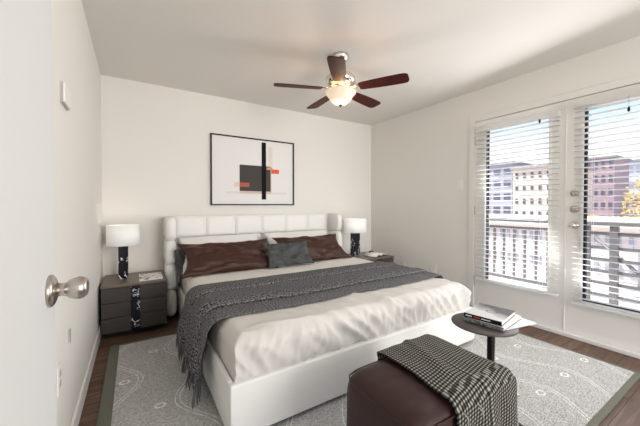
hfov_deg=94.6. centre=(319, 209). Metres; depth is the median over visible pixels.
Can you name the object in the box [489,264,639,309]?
ground
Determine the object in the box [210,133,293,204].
framed picture
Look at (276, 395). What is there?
bed
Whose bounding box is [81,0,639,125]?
ceiling
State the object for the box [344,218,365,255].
table lamp
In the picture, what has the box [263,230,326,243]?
bed pillow
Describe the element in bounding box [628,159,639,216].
office building
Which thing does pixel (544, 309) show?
door
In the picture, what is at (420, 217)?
wall
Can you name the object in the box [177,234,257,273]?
bed pillow
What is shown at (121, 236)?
table lamp
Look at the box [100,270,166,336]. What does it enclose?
nightstand
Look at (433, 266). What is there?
wall outlet
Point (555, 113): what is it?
window blind
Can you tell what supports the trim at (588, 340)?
attached to the wall at (420, 217)
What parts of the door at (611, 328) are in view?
knob, glass moulding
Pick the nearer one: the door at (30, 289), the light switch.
the door at (30, 289)
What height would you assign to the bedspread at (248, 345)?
0.264 m
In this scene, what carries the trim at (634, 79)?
attached to the wall at (420, 217)
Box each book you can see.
[363,252,386,257]
[463,314,520,331]
[464,303,514,326]
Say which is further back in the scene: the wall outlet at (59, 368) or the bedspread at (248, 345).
the bedspread at (248, 345)
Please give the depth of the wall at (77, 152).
1.61 m
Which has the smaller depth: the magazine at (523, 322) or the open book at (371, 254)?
the magazine at (523, 322)
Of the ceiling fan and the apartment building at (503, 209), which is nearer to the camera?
the ceiling fan
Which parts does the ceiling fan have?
blade, blade, blade, lamp shade, blade, blade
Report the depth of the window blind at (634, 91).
2.36 m
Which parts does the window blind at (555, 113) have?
ladder cord, rail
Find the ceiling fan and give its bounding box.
[274,51,408,108]
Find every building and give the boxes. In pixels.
[489,161,532,213]
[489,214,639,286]
[510,164,595,214]
[588,155,631,216]
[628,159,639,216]
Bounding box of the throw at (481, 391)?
[377,334,518,425]
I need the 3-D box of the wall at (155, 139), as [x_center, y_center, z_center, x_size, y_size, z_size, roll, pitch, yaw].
[-0.672,-0.119,3.904,3.760,2.440,0.100,-1,1,-32]
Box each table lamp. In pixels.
[106,224,139,278]
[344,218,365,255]
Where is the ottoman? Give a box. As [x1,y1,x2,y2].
[347,357,456,425]
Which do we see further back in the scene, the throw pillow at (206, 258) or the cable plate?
the throw pillow at (206, 258)
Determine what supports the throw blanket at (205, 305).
on the bedspread at (248, 345)
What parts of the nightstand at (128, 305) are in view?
panel, drawer, drawer, drawer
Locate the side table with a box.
[451,312,523,425]
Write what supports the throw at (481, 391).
on the ottoman
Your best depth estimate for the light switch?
3.47 m
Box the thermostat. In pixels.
[60,81,70,110]
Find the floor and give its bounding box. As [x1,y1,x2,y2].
[78,306,639,425]
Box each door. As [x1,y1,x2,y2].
[0,0,88,425]
[474,101,565,329]
[563,83,639,351]
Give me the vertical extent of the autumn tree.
6.854 m
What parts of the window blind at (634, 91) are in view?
ladder cord, rail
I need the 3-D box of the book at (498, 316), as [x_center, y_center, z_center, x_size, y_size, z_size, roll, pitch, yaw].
[0.971,0.596,1.687,0.242,0.024,0.190,-1,1,-42]
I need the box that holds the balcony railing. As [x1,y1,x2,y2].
[489,218,639,304]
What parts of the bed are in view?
headboard panel, frame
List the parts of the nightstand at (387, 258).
drawer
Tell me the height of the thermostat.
0.090 m
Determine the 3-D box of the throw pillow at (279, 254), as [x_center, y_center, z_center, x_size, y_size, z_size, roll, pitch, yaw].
[-0.334,0.476,3.173,0.547,0.235,0.208,0,1,-30]
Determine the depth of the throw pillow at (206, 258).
2.88 m
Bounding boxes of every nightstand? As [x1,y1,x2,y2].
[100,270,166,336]
[348,251,393,262]
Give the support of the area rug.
on the floor
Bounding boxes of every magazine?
[139,272,162,280]
[507,317,535,329]
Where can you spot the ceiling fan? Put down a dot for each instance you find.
(340, 82)
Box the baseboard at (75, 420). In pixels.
[70,321,100,425]
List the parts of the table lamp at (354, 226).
lamp shade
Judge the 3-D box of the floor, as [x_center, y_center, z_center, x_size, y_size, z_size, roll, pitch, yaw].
[1.166,1.204,0.995,3.760,0.120,7.015,-1,1,-32]
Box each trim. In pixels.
[468,74,639,306]
[472,304,639,358]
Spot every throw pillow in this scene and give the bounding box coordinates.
[175,249,185,271]
[177,238,278,278]
[262,241,313,267]
[272,234,351,260]
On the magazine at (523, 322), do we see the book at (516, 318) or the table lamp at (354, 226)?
the book at (516, 318)
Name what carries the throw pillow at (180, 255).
on the bedspread at (248, 345)
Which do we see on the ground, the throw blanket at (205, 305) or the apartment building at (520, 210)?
the apartment building at (520, 210)
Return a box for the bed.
[163,213,473,425]
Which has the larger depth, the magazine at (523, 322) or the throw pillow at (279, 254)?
the throw pillow at (279, 254)
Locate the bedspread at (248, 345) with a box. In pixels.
[180,257,470,381]
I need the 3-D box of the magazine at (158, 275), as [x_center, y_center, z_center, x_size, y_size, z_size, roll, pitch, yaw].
[-1.633,0.646,2.846,0.192,0.011,0.272,-1,1,-32]
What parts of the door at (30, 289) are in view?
panel, knob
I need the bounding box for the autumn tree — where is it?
[621,179,639,216]
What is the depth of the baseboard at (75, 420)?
1.81 m
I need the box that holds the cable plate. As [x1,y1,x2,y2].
[68,328,70,342]
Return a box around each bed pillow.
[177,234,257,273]
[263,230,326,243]
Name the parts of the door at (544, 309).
glass moulding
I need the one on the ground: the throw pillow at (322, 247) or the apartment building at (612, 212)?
the apartment building at (612, 212)
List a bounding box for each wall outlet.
[56,361,61,396]
[431,264,435,272]
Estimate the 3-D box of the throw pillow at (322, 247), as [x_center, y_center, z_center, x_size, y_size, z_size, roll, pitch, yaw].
[-0.086,0.459,3.530,0.920,0.275,0.334,-1,1,-32]
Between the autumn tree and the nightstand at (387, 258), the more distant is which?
the autumn tree
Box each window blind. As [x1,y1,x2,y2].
[474,109,560,296]
[571,86,639,318]
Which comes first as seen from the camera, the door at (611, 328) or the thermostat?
the thermostat
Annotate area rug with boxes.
[96,332,639,425]
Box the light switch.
[457,179,462,189]
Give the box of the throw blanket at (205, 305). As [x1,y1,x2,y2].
[176,261,443,409]
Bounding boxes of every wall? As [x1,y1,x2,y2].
[51,0,102,425]
[101,75,370,279]
[371,36,639,287]
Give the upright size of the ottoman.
0.434 m

